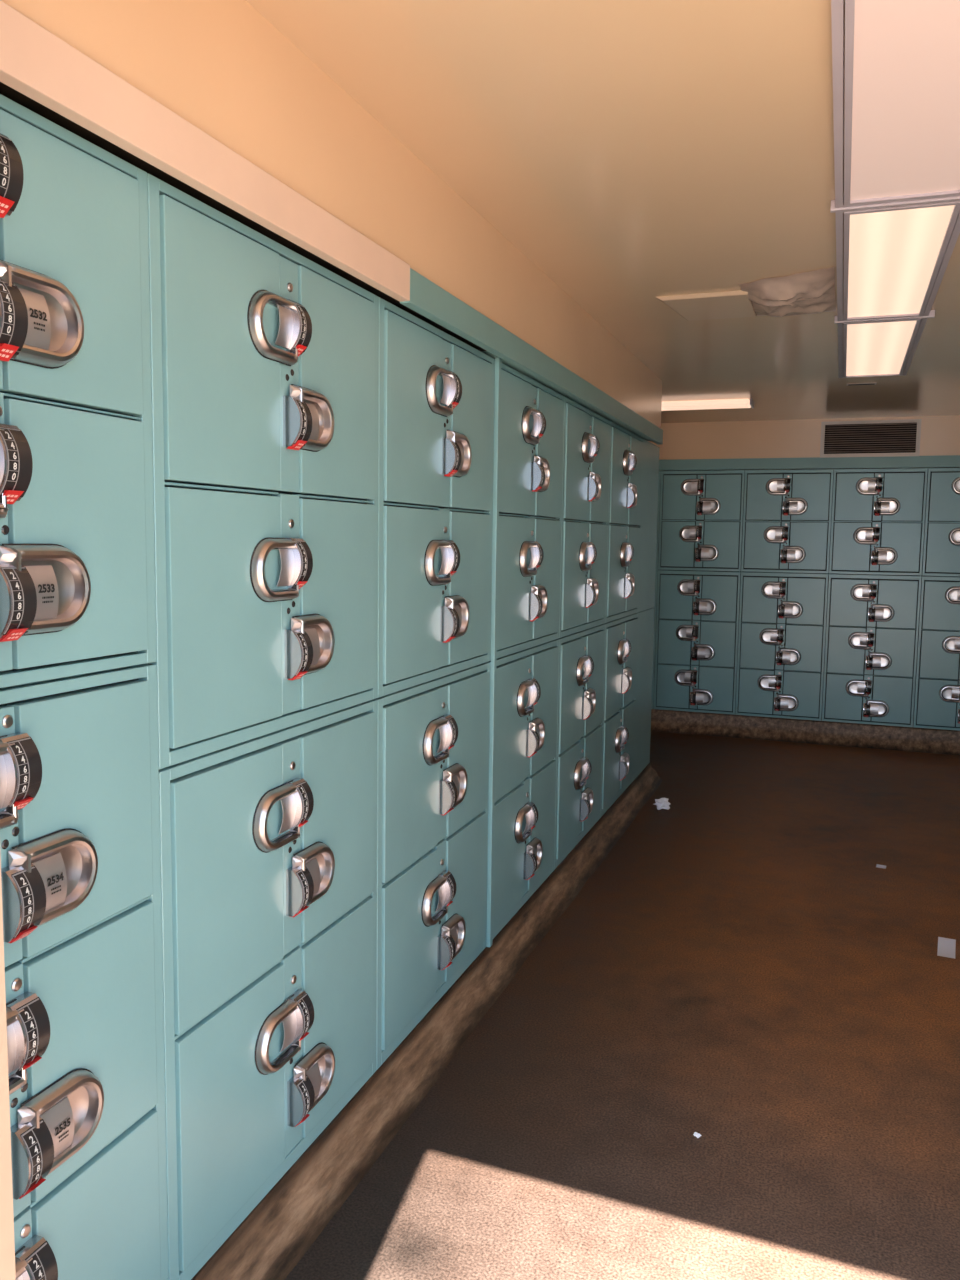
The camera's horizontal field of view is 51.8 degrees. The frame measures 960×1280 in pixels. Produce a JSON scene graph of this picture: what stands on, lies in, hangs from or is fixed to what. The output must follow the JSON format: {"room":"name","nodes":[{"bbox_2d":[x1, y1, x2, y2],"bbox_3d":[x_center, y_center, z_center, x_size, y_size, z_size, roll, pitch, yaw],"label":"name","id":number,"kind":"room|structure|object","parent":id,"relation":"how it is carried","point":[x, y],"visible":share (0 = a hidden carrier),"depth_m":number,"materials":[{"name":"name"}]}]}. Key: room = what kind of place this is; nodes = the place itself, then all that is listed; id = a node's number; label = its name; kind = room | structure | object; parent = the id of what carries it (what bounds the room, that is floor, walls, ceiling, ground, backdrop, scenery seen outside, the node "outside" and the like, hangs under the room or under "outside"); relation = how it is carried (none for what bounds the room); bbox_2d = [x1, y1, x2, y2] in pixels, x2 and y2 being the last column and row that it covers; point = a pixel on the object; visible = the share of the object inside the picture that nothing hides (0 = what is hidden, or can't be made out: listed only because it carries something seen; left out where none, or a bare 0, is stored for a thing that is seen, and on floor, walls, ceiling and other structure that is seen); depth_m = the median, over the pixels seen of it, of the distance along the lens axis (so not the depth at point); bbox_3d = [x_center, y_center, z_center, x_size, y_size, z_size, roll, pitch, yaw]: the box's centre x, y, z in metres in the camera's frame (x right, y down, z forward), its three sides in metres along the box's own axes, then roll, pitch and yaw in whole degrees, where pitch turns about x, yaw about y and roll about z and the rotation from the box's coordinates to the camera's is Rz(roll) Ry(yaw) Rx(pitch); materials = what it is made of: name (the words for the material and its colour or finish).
{"room":"locker room","nodes":[
{"label":"locker room","id":0,"kind":"room"},
{"bbox_2d":[0,855,15,1279],"bbox_3d":[0.089,0.206,0.581,3.900,2.254,0.170,3,6,20],"label":"wall","id":1,"kind":"structure","parent":0,"point":[7,1245],"depth_m":0.88,"materials":[{"name":"white paint"}]},
{"bbox_2d":[1,0,661,428],"bbox_3d":[-0.034,-0.171,4.301,1.105,2.254,6.770,3,6,20],"label":"wall","id":2,"kind":"structure","parent":0,"point":[221,66],"depth_m":1.86,"materials":[{"name":"beige paint"}]},
{"bbox_2d":[0,94,155,687],"bbox_3d":[-0.797,-0.316,1.310,0.491,0.739,0.593,3,6,20],"label":"locker","id":3,"kind":"object","parent":2,"relation":"attached to","point":[77,563],"visible":1,"depth_m":1.35,"materials":[{"name":"teal metal"}]},
{"bbox_2d":[0,429,6,517],"bbox_3d":[-0.620,-0.204,1.167,0.022,0.120,0.143,3,6,20],"label":"lock","id":4,"kind":"object","parent":3,"relation":"on","point":[3,432],"depth_m":1.21,"materials":[{"name":"silver metal"}]},
{"bbox_2d":[0,260,83,368],"bbox_3d":[-0.567,-0.417,1.284,0.022,0.120,0.143,3,6,20],"label":"lock","id":5,"kind":"object","parent":3,"relation":"on","point":[46,328],"depth_m":1.28,"materials":[{"name":"silver metal"}]},
{"bbox_2d":[2,544,90,635],"bbox_3d":[-0.572,-0.069,1.319,0.022,0.120,0.143,3,6,20],"label":"lock","id":6,"kind":"object","parent":3,"relation":"on","point":[52,582],"depth_m":1.31,"materials":[{"name":"silver metal"}]},
{"bbox_2d":[0,0,409,301],"bbox_3d":[-0.417,-0.736,1.542,0.026,0.078,1.450,3,6,20],"label":"trim","id":7,"kind":"structure","parent":2,"relation":"attached to","point":[36,63],"depth_m":1.43,"materials":[{"name":"white paint"}]},
{"bbox_2d":[0,82,485,350],"bbox_3d":[-0.528,-0.799,1.988,0.490,0.045,2.220,3,6,20],"label":"trim","id":8,"kind":"structure","parent":2,"relation":"attached to","point":[5,90],"depth_m":1.62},
{"bbox_2d":[145,173,378,768],"bbox_3d":[-0.560,-0.292,1.967,0.491,0.912,0.790,3,6,20],"label":"locker","id":9,"kind":"object","parent":2,"relation":"attached to","point":[265,358],"visible":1,"depth_m":1.77,"materials":[{"name":"teal metal"}]},
{"bbox_2d":[247,290,297,365],"bbox_3d":[-0.374,-0.571,1.795,0.022,0.120,0.143,3,6,20],"label":"lock","id":10,"kind":"object","parent":9,"relation":"on","point":[272,315],"depth_m":1.80,"materials":[{"name":"silver metal"}]},
{"bbox_2d":[250,538,298,601],"bbox_3d":[-0.380,-0.130,1.840,0.022,0.120,0.143,3,6,20],"label":"lock","id":11,"kind":"object","parent":9,"relation":"on","point":[274,562],"depth_m":1.84,"materials":[{"name":"silver metal"}]},
{"bbox_2d":[291,384,333,451],"bbox_3d":[-0.326,-0.433,1.948,0.022,0.120,0.143,3,6,20],"label":"lock","id":12,"kind":"object","parent":9,"relation":"on","point":[314,401],"depth_m":1.94,"materials":[{"name":"silver metal"}]},
{"bbox_2d":[292,614,334,674],"bbox_3d":[-0.332,0.008,1.992,0.022,0.120,0.143,3,6,20],"label":"lock","id":13,"kind":"object","parent":9,"relation":"on","point":[315,632],"depth_m":1.98,"materials":[{"name":"silver metal"}]},
{"bbox_2d":[191,763,662,1279],"bbox_3d":[-0.041,0.996,3.511,0.545,0.111,5.080,3,6,20],"label":"baseboard","id":14,"kind":"structure","parent":2,"relation":"attached to","point":[278,1232],"depth_m":2.41,"materials":[{"name":"brown wood"}]},
{"bbox_2d":[487,357,500,946],"bbox_3d":[0.043,0.064,3.062,0.013,1.835,0.024,3,6,20],"label":"post","id":15,"kind":"object","parent":14,"relation":"on","point":[497,410],"visible":0.9,"depth_m":3.05,"materials":[{"name":"teal metal"}]},
{"bbox_2d":[634,439,659,779],"bbox_3d":[0.719,-0.178,5.580,0.449,1.832,0.482,3,6,20],"label":"end panel","id":16,"kind":"object","parent":14,"relation":"on","point":[651,451],"visible":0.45,"depth_m":5.49,"materials":[{"name":"teal metal"}]},
{"bbox_2d":[378,297,494,697],"bbox_3d":[-0.289,-0.363,2.708,0.491,0.912,0.790,3,6,20],"label":"locker","id":17,"kind":"object","parent":2,"relation":"attached to","point":[436,390],"visible":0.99,"depth_m":2.54,"materials":[{"name":"teal metal"}]},
{"bbox_2d":[424,540,451,585],"bbox_3d":[-0.108,-0.201,2.581,0.022,0.120,0.143,3,6,20],"label":"lock","id":18,"kind":"object","parent":17,"relation":"on","point":[437,553],"depth_m":2.58,"materials":[{"name":"silver metal"}]},
{"bbox_2d":[426,365,452,416],"bbox_3d":[-0.102,-0.642,2.536,0.022,0.120,0.143,3,6,20],"label":"lock","id":19,"kind":"object","parent":17,"relation":"on","point":[439,380],"depth_m":2.54,"materials":[{"name":"silver metal"}]},
{"bbox_2d":[445,595,469,638],"bbox_3d":[-0.060,-0.063,2.733,0.022,0.120,0.143,3,6,20],"label":"lock","id":20,"kind":"object","parent":17,"relation":"on","point":[457,604],"depth_m":2.73,"materials":[{"name":"silver metal"}]},
{"bbox_2d":[447,430,471,476],"bbox_3d":[-0.054,-0.504,2.689,0.022,0.120,0.143,3,6,20],"label":"lock","id":21,"kind":"object","parent":17,"relation":"on","point":[459,438],"depth_m":2.68,"materials":[{"name":"silver metal"}]},
{"bbox_2d":[490,363,563,660],"bbox_3d":[-0.017,-0.434,3.449,0.491,0.912,0.790,3,6,20],"label":"locker","id":22,"kind":"object","parent":2,"relation":"attached to","point":[532,413],"visible":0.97,"depth_m":3.32,"materials":[{"name":"teal metal"}]},
{"bbox_2d":[519,541,536,576],"bbox_3d":[0.163,-0.272,3.321,0.022,0.120,0.143,3,6,20],"label":"lock","id":23,"kind":"object","parent":22,"relation":"on","point":[527,549],"depth_m":3.31,"materials":[{"name":"silver metal"}]},
{"bbox_2d":[522,406,538,444],"bbox_3d":[0.170,-0.713,3.277,0.022,0.120,0.143,3,6,20],"label":"lock","id":24,"kind":"object","parent":22,"relation":"on","point":[530,415],"depth_m":3.27,"materials":[{"name":"silver metal"}]},
{"bbox_2d":[532,585,547,617],"bbox_3d":[0.212,-0.134,3.474,0.022,0.120,0.143,3,6,20],"label":"lock","id":25,"kind":"object","parent":22,"relation":"on","point":[539,591],"depth_m":3.46,"materials":[{"name":"silver metal"}]},
{"bbox_2d":[534,455,549,491],"bbox_3d":[0.218,-0.575,3.429,0.022,0.120,0.143,3,6,20],"label":"lock","id":26,"kind":"object","parent":22,"relation":"on","point":[542,460],"depth_m":3.42,"materials":[{"name":"silver metal"}]},
{"bbox_2d":[400,268,662,443],"bbox_3d":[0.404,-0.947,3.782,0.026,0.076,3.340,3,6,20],"label":"trim","id":27,"kind":"structure","parent":2,"relation":"attached to","point":[427,298],"depth_m":2.89,"materials":[{"name":"teal paint"}]},
{"bbox_2d":[559,396,610,637],"bbox_3d":[0.255,-0.505,4.189,0.491,0.912,0.790,3,6,20],"label":"locker","id":28,"kind":"object","parent":2,"relation":"attached to","point":[586,442],"visible":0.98,"depth_m":4.03,"materials":[{"name":"teal metal"}]},
{"bbox_2d":[579,542,591,570],"bbox_3d":[0.435,-0.343,4.062,0.022,0.120,0.143,3,6,20],"label":"lock","id":29,"kind":"object","parent":28,"relation":"on","point":[585,548],"depth_m":4.04,"materials":[{"name":"silver metal"}]},
{"bbox_2d":[582,432,593,462],"bbox_3d":[0.441,-0.784,4.018,0.022,0.120,0.143,3,6,20],"label":"lock","id":30,"kind":"object","parent":28,"relation":"on","point":[587,438],"depth_m":3.99,"materials":[{"name":"silver metal"}]},
{"bbox_2d":[605,422,643,622],"bbox_3d":[0.526,-0.576,4.930,0.491,0.912,0.790,3,6,20],"label":"locker","id":31,"kind":"object","parent":2,"relation":"attached to","point":[626,448],"visible":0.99,"depth_m":4.78,"materials":[{"name":"teal metal"}]},
{"bbox_2d":[246,0,959,422],"bbox_3d":[1.352,-1.301,3.861,3.900,0.120,7.440,3,6,20],"label":"ceiling","id":32,"kind":"structure","parent":0,"point":[635,152],"depth_m":2.20,"materials":[{"name":"white paint"}]},
{"bbox_2d":[661,398,753,410],"bbox_3d":[1.076,-1.459,6.181,1.224,0.036,0.184,3,6,20],"label":"recessed light","id":33,"kind":"object","parent":32,"relation":"in","point":[730,403],"visible":0.52,"depth_m":6.01,"materials":[{"name":"white plastic"}]},
{"bbox_2d":[656,267,835,320],"bbox_3d":[0.929,-1.179,3.469,0.597,0.053,0.623,3,6,20],"label":"ceiling panel","id":34,"kind":"object","parent":32,"relation":"attached to","point":[813,292],"visible":1,"depth_m":3.45,"materials":[{"name":"beige"}]},
{"bbox_2d":[838,318,927,377],"bbox_3d":[1.737,-1.269,4.327,0.314,0.024,1.340,3,6,20],"label":"recessed light","id":35,"kind":"object","parent":32,"relation":"in","point":[874,348],"visible":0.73,"depth_m":4.22,"materials":[{"name":"white plastic"}]},
{"bbox_2d":[830,196,959,212],"bbox_3d":[1.049,-1.087,2.436,0.348,0.026,0.018,3,6,20],"label":"bar","id":36,"kind":"object","parent":32,"relation":"attached to","point":[947,199],"visible":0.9,"depth_m":2.44,"materials":[{"name":"grey metal"}]},
{"bbox_2d":[831,0,959,207],"bbox_3d":[0.815,-1.028,1.811,0.314,0.024,1.320,3,6,20],"label":"recessed light","id":37,"kind":"object","parent":32,"relation":"in","point":[897,138],"visible":1,"depth_m":1.88,"materials":[{"name":"white plastic"}]},
{"bbox_2d":[835,201,959,320],"bbox_3d":[1.274,-1.148,3.064,0.314,0.024,1.320,3,6,20],"label":"recessed light","id":38,"kind":"object","parent":32,"relation":"in","point":[896,259],"visible":0.77,"depth_m":2.91,"materials":[{"name":"white plastic"}]},
{"bbox_2d":[284,731,959,1279],"bbox_3d":[1.319,1.051,4.098,3.900,0.100,7.440,3,6,20],"label":"floor","id":39,"kind":"structure","parent":0,"point":[741,971],"depth_m":2.64,"materials":[{"name":"concrete"}]},
{"bbox_2d":[0,664,167,1279],"bbox_3d":[-0.810,0.596,1.402,0.491,1.087,0.593,3,6,20],"label":"locker","id":40,"kind":"object","parent":39,"relation":"on","point":[80,821],"visible":0.99,"depth_m":1.43,"materials":[{"name":"teal metal"}]},
{"bbox_2d":[0,735,17,828],"bbox_3d":[-0.625,0.188,1.206,0.022,0.120,0.143,3,6,20],"label":"lock","id":41,"kind":"object","parent":40,"relation":"on","point":[8,743],"depth_m":1.25,"materials":[{"name":"silver metal"}]},
{"bbox_2d":[6,999,26,1094],"bbox_3d":[-0.630,0.541,1.242,0.022,0.120,0.143,3,6,20],"label":"lock","id":42,"kind":"object","parent":40,"relation":"on","point":[16,1009],"depth_m":1.29,"materials":[{"name":"silver metal"}]},
{"bbox_2d":[15,1246,32,1278],"bbox_3d":[-0.635,0.889,1.277,0.022,0.120,0.143,3,6,20],"label":"lock","id":43,"kind":"object","parent":40,"relation":"on","point":[23,1254],"depth_m":1.32,"materials":[{"name":"silver metal"}]},
{"bbox_2d":[12,828,97,925],"bbox_3d":[-0.577,0.324,1.358,0.022,0.120,0.143,3,6,20],"label":"lock","id":44,"kind":"object","parent":40,"relation":"on","point":[56,869],"depth_m":1.35,"materials":[{"name":"silver metal"}]},
{"bbox_2d":[21,1068,103,1177],"bbox_3d":[-0.582,0.676,1.394,0.022,0.120,0.143,3,6,20],"label":"lock","id":45,"kind":"object","parent":40,"relation":"on","point":[62,1114],"depth_m":1.38,"materials":[{"name":"silver metal"}]},
{"bbox_2d":[159,700,377,1279],"bbox_3d":[-0.573,0.620,2.059,0.491,0.914,0.790,3,6,20],"label":"locker","id":46,"kind":"object","parent":39,"relation":"on","point":[268,842],"visible":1,"depth_m":1.87,"materials":[{"name":"teal metal"}]},
{"bbox_2d":[252,780,299,852],"bbox_3d":[-0.387,0.343,1.887,0.022,0.120,0.143,3,6,20],"label":"lock","id":47,"kind":"object","parent":46,"relation":"on","point":[275,803],"depth_m":1.89,"materials":[{"name":"silver metal"}]},
{"bbox_2d":[254,994,300,1074],"bbox_3d":[-0.393,0.782,1.932,0.022,0.120,0.143,3,6,20],"label":"lock","id":48,"kind":"object","parent":46,"relation":"on","point":[277,1029],"depth_m":1.93,"materials":[{"name":"silver metal"}]},
{"bbox_2d":[294,842,334,905],"bbox_3d":[-0.338,0.481,2.040,0.022,0.120,0.143,3,6,20],"label":"lock","id":49,"kind":"object","parent":46,"relation":"on","point":[314,862],"depth_m":2.03,"materials":[{"name":"silver metal"}]},
{"bbox_2d":[295,1042,334,1110],"bbox_3d":[-0.344,0.920,2.084,0.022,0.120,0.143,3,6,20],"label":"lock","id":50,"kind":"object","parent":46,"relation":"on","point":[314,1063],"depth_m":2.07,"materials":[{"name":"silver metal"}]},
{"bbox_2d":[373,662,489,1069],"bbox_3d":[-0.301,0.549,2.800,0.491,0.914,0.790,3,6,20],"label":"locker","id":51,"kind":"object","parent":39,"relation":"on","point":[433,760],"visible":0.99,"depth_m":2.63,"materials":[{"name":"teal metal"}]},
{"bbox_2d":[421,873,447,926],"bbox_3d":[-0.121,0.711,2.673,0.022,0.120,0.143,3,6,20],"label":"lock","id":52,"kind":"object","parent":51,"relation":"on","point":[434,890],"depth_m":2.67,"materials":[{"name":"silver metal"}]},
{"bbox_2d":[423,715,449,764],"bbox_3d":[-0.115,0.272,2.628,0.022,0.120,0.143,3,6,20],"label":"lock","id":53,"kind":"object","parent":51,"relation":"on","point":[436,728],"depth_m":2.63,"materials":[{"name":"silver metal"}]},
{"bbox_2d":[442,913,465,959],"bbox_3d":[-0.072,0.849,2.825,0.022,0.120,0.143,3,6,20],"label":"lock","id":54,"kind":"object","parent":51,"relation":"on","point":[453,924],"depth_m":2.81,"materials":[{"name":"silver metal"}]},
{"bbox_2d":[443,763,466,807],"bbox_3d":[-0.067,0.410,2.781,0.022,0.120,0.143,3,6,20],"label":"lock","id":55,"kind":"object","parent":51,"relation":"on","point":[455,774],"depth_m":2.77,"materials":[{"name":"silver metal"}]},
{"bbox_2d":[486,639,558,945],"bbox_3d":[-0.030,0.478,3.541,0.491,0.914,0.790,3,6,20],"label":"locker","id":56,"kind":"object","parent":39,"relation":"on","point":[527,679],"visible":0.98,"depth_m":3.41,"materials":[{"name":"teal metal"}]},
{"bbox_2d":[514,803,531,842],"bbox_3d":[0.151,0.640,3.413,0.022,0.120,0.143,3,6,20],"label":"lock","id":57,"kind":"object","parent":56,"relation":"on","point":[523,811],"depth_m":3.40,"materials":[{"name":"silver metal"}]},
{"bbox_2d":[517,679,533,716],"bbox_3d":[0.157,0.201,3.369,0.022,0.120,0.143,3,6,20],"label":"lock","id":58,"kind":"object","parent":56,"relation":"on","point":[525,687],"depth_m":3.36,"materials":[{"name":"silver metal"}]},
{"bbox_2d":[527,838,542,872],"bbox_3d":[0.199,0.778,3.566,0.022,0.120,0.143,3,6,20],"label":"lock","id":59,"kind":"object","parent":56,"relation":"on","point":[534,845],"depth_m":3.55,"materials":[{"name":"silver metal"}]},
{"bbox_2d":[529,718,544,751],"bbox_3d":[0.205,0.339,3.522,0.022,0.120,0.143,3,6,20],"label":"lock","id":60,"kind":"object","parent":56,"relation":"on","point":[536,725],"depth_m":3.50,"materials":[{"name":"silver metal"}]},
{"bbox_2d":[554,624,604,869],"bbox_3d":[0.242,0.407,4.282,0.491,0.914,0.790,3,6,20],"label":"locker","id":61,"kind":"object","parent":39,"relation":"on","point":[582,653],"visible":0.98,"depth_m":4.13,"materials":[{"name":"teal metal"}]},
{"bbox_2d":[574,758,586,789],"bbox_3d":[0.423,0.569,4.154,0.022,0.120,0.143,3,6,20],"label":"lock","id":62,"kind":"object","parent":61,"relation":"on","point":[580,764],"depth_m":4.14,"materials":[{"name":"silver metal"}]},
{"bbox_2d":[576,655,588,685],"bbox_3d":[0.429,0.130,4.110,0.022,0.120,0.143,3,6,20],"label":"lock","id":63,"kind":"object","parent":61,"relation":"on","point":[582,661],"depth_m":4.08,"materials":[{"name":"silver metal"}]},
{"bbox_2d":[600,613,638,817],"bbox_3d":[0.514,0.336,5.022,0.491,0.914,0.790,3,6,20],"label":"locker","id":64,"kind":"object","parent":39,"relation":"on","point":[621,634],"visible":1,"depth_m":4.87,"materials":[{"name":"teal metal"}]},
{"bbox_2d":[937,937,955,958],"bbox_3d":[1.611,1.061,3.409,0.056,0.021,0.125,4,6,26],"label":"paper scrap","id":65,"kind":"object","parent":39,"relation":"on","point":[946,947],"visible":1,"depth_m":3.42,"materials":[{"name":"white paper"}]},
{"bbox_2d":[649,415,959,459],"bbox_3d":[2.508,-0.426,7.178,3.900,2.254,0.600,3,6,20],"label":"wall","id":66,"kind":"structure","parent":0,"point":[940,435],"depth_m":6.94,"materials":[{"name":"beige paint"}]},
{"bbox_2d":[654,570,740,714],"bbox_3d":[1.654,-0.003,7.429,0.592,1.037,0.491,3,6,20],"label":"locker","id":67,"kind":"object","parent":66,"relation":"attached to","point":[696,652],"visible":1,"depth_m":7.23,"materials":[{"name":"teal metal"}]},
{"bbox_2d":[697,598,716,614],"bbox_3d":[1.646,-0.241,7.174,0.143,0.120,0.022,3,6,20],"label":"lock","id":68,"kind":"object","parent":67,"relation":"on","point":[705,606],"depth_m":7.17,"materials":[{"name":"silver metal"}]},
{"bbox_2d":[658,470,744,571],"bbox_3d":[1.666,-0.881,7.341,0.592,0.719,0.491,3,6,20],"label":"locker","id":69,"kind":"object","parent":66,"relation":"attached to","point":[701,524],"visible":1,"depth_m":7.13,"materials":[{"name":"teal metal"}]},
{"bbox_2d":[701,498,720,514],"bbox_3d":[1.656,-0.962,7.101,0.143,0.120,0.022,3,6,20],"label":"lock","id":70,"kind":"object","parent":69,"relation":"on","point":[709,506],"depth_m":7.10,"materials":[{"name":"silver metal"}]},
{"bbox_2d":[735,572,828,720],"bbox_3d":[2.213,0.025,7.227,0.592,1.037,0.491,3,6,20],"label":"locker","id":71,"kind":"object","parent":66,"relation":"attached to","point":[783,616],"visible":1,"depth_m":7.03,"materials":[{"name":"teal metal"}]},
{"bbox_2d":[757,674,777,691],"bbox_3d":[2.060,0.307,7.075,0.143,0.120,0.022,3,6,20],"label":"lock","id":72,"kind":"object","parent":71,"relation":"on","point":[765,682],"depth_m":7.08,"materials":[{"name":"silver metal"}]},
{"bbox_2d":[759,628,778,644],"bbox_3d":[2.065,-0.023,7.041,0.143,0.120,0.022,3,6,20],"label":"lock","id":73,"kind":"object","parent":71,"relation":"on","point":[767,636],"depth_m":7.04,"materials":[{"name":"silver metal"}]},
{"bbox_2d":[761,581,781,598],"bbox_3d":[2.069,-0.355,7.008,0.143,0.120,0.022,3,6,20],"label":"lock","id":74,"kind":"object","parent":71,"relation":"on","point":[769,589],"depth_m":7.01,"materials":[{"name":"silver metal"}]},
{"bbox_2d":[778,694,798,710],"bbox_3d":[2.196,0.449,7.038,0.143,0.120,0.022,3,6,20],"label":"lock","id":75,"kind":"object","parent":71,"relation":"on","point":[786,702],"depth_m":7.04,"materials":[{"name":"silver metal"}]},
{"bbox_2d":[780,648,800,664],"bbox_3d":[2.200,0.119,7.005,0.143,0.120,0.022,3,6,20],"label":"lock","id":76,"kind":"object","parent":71,"relation":"on","point":[788,656],"depth_m":7.00,"materials":[{"name":"silver metal"}]},
{"bbox_2d":[782,601,802,617],"bbox_3d":[2.205,-0.212,6.972,0.143,0.120,0.022,3,6,20],"label":"lock","id":77,"kind":"object","parent":71,"relation":"on","point":[790,609],"depth_m":6.97,"materials":[{"name":"silver metal"}]},
{"bbox_2d":[741,469,833,573],"bbox_3d":[2.225,-0.853,7.139,0.592,0.719,0.491,3,6,20],"label":"locker","id":78,"kind":"object","parent":66,"relation":"attached to","point":[787,514],"visible":1,"depth_m":6.94,"materials":[{"name":"teal metal"}]},
{"bbox_2d":[764,526,783,542],"bbox_3d":[2.074,-0.743,6.969,0.143,0.120,0.022,3,6,20],"label":"lock","id":79,"kind":"object","parent":78,"relation":"on","point":[772,534],"depth_m":6.97,"materials":[{"name":"silver metal"}]},
{"bbox_2d":[766,478,785,494],"bbox_3d":[2.079,-1.076,6.935,0.143,0.120,0.022,3,6,20],"label":"lock","id":80,"kind":"object","parent":78,"relation":"on","point":[774,486],"depth_m":6.93,"materials":[{"name":"silver metal"}]},
{"bbox_2d":[785,546,805,562],"bbox_3d":[2.210,-0.601,6.933,0.143,0.120,0.022,3,6,20],"label":"lock","id":81,"kind":"object","parent":78,"relation":"on","point":[793,554],"depth_m":6.93,"materials":[{"name":"silver metal"}]},
{"bbox_2d":[787,498,807,514],"bbox_3d":[2.215,-0.934,6.899,0.143,0.120,0.022,3,6,20],"label":"lock","id":82,"kind":"object","parent":78,"relation":"on","point":[795,506],"depth_m":6.90,"materials":[{"name":"silver metal"}]},
{"bbox_2d":[651,709,959,755],"bbox_3d":[2.451,0.636,7.167,3.700,0.161,0.557,3,6,20],"label":"baseboard","id":83,"kind":"structure","parent":66,"relation":"attached to","point":[911,739],"depth_m":6.99,"materials":[{"name":"brown concrete"}]},
{"bbox_2d":[659,455,959,470],"bbox_3d":[2.453,-1.235,6.956,3.670,0.077,0.308,3,6,20],"label":"trim","id":84,"kind":"structure","parent":66,"relation":"attached to","point":[946,461],"depth_m":6.85,"materials":[{"name":"teal paint"}]},
{"bbox_2d":[820,419,920,457],"bbox_3d":[2.646,-1.366,6.707,0.630,0.243,0.016,3,6,20],"label":"air vent","id":85,"kind":"object","parent":66,"relation":"in","point":[870,438],"visible":1,"depth_m":6.71,"materials":[{"name":"black metal"}]},
{"bbox_2d":[822,574,921,726],"bbox_3d":[2.772,0.053,7.025,0.592,1.037,0.491,3,6,20],"label":"locker","id":86,"kind":"object","parent":66,"relation":"attached to","point":[872,625],"visible":1,"depth_m":6.82,"materials":[{"name":"teal metal"}]},
{"bbox_2d":[845,679,866,696],"bbox_3d":[2.619,0.335,6.872,0.143,0.120,0.022,3,6,20],"label":"lock","id":87,"kind":"object","parent":86,"relation":"on","point":[853,687],"depth_m":6.88,"materials":[{"name":"silver metal"}]},
{"bbox_2d":[848,632,869,649],"bbox_3d":[2.623,0.005,6.839,0.143,0.120,0.022,3,6,20],"label":"lock","id":88,"kind":"object","parent":86,"relation":"on","point":[856,640],"depth_m":6.84,"materials":[{"name":"silver metal"}]},
{"bbox_2d":[850,584,871,601],"bbox_3d":[2.628,-0.327,6.806,0.143,0.120,0.022,3,6,20],"label":"lock","id":89,"kind":"object","parent":86,"relation":"on","point":[858,592],"depth_m":6.81,"materials":[{"name":"silver metal"}]},
{"bbox_2d":[867,699,888,716],"bbox_3d":[2.755,0.477,6.836,0.143,0.120,0.022,3,6,20],"label":"lock","id":90,"kind":"object","parent":86,"relation":"on","point":[875,707],"depth_m":6.84,"materials":[{"name":"silver metal"}]},
{"bbox_2d":[870,652,891,669],"bbox_3d":[2.759,0.147,6.803,0.143,0.120,0.022,3,6,20],"label":"lock","id":91,"kind":"object","parent":86,"relation":"on","point":[878,660],"depth_m":6.80,"materials":[{"name":"silver metal"}]},
{"bbox_2d":[873,604,894,621],"bbox_3d":[2.764,-0.184,6.769,0.143,0.120,0.022,3,6,20],"label":"lock","id":92,"kind":"object","parent":86,"relation":"on","point":[881,612],"depth_m":6.77,"materials":[{"name":"silver metal"}]},
{"bbox_2d":[829,468,927,575],"bbox_3d":[2.784,-0.825,6.936,0.592,0.719,0.491,3,6,20],"label":"locker","id":93,"kind":"object","parent":66,"relation":"attached to","point":[878,521],"visible":1,"depth_m":6.73,"materials":[{"name":"teal metal"}]},
{"bbox_2d":[853,527,874,544],"bbox_3d":[2.633,-0.715,6.766,0.143,0.120,0.022,3,6,20],"label":"lock","id":94,"kind":"object","parent":93,"relation":"on","point":[861,535],"depth_m":6.77,"materials":[{"name":"silver metal"}]},
{"bbox_2d":[856,477,877,494],"bbox_3d":[2.638,-1.048,6.733,0.143,0.120,0.022,3,6,20],"label":"lock","id":95,"kind":"object","parent":93,"relation":"on","point":[864,485],"depth_m":6.73,"materials":[{"name":"silver metal"}]},
{"bbox_2d":[876,547,897,564],"bbox_3d":[2.769,-0.573,6.730,0.143,0.120,0.022,3,6,20],"label":"lock","id":96,"kind":"object","parent":93,"relation":"on","point":[884,555],"depth_m":6.73,"materials":[{"name":"silver metal"}]},
{"bbox_2d":[878,498,899,514],"bbox_3d":[2.774,-0.906,6.697,0.143,0.120,0.022,3,6,20],"label":"lock","id":97,"kind":"object","parent":93,"relation":"on","point":[886,506],"depth_m":6.70,"materials":[{"name":"silver metal"}]},
{"bbox_2d":[913,576,959,730],"bbox_3d":[3.331,0.081,6.823,0.592,1.037,0.491,3,6,20],"label":"locker","id":98,"kind":"object","parent":66,"relation":"attached to","point":[937,683],"visible":1,"depth_m":6.68,"materials":[{"name":"teal metal"}]},
{"bbox_2d":[939,685,959,702],"bbox_3d":[3.178,0.363,6.670,0.143,0.120,0.022,3,6,20],"label":"lock","id":99,"kind":"object","parent":98,"relation":"on","point":[947,693],"depth_m":6.68,"materials":[{"name":"silver metal"}]},
{"bbox_2d":[922,468,959,576],"bbox_3d":[3.343,-0.797,6.734,0.592,0.719,0.491,3,6,20],"label":"locker","id":100,"kind":"object","parent":66,"relation":"attached to","point":[941,546],"visible":1,"depth_m":6.60,"materials":[{"name":"teal metal"}]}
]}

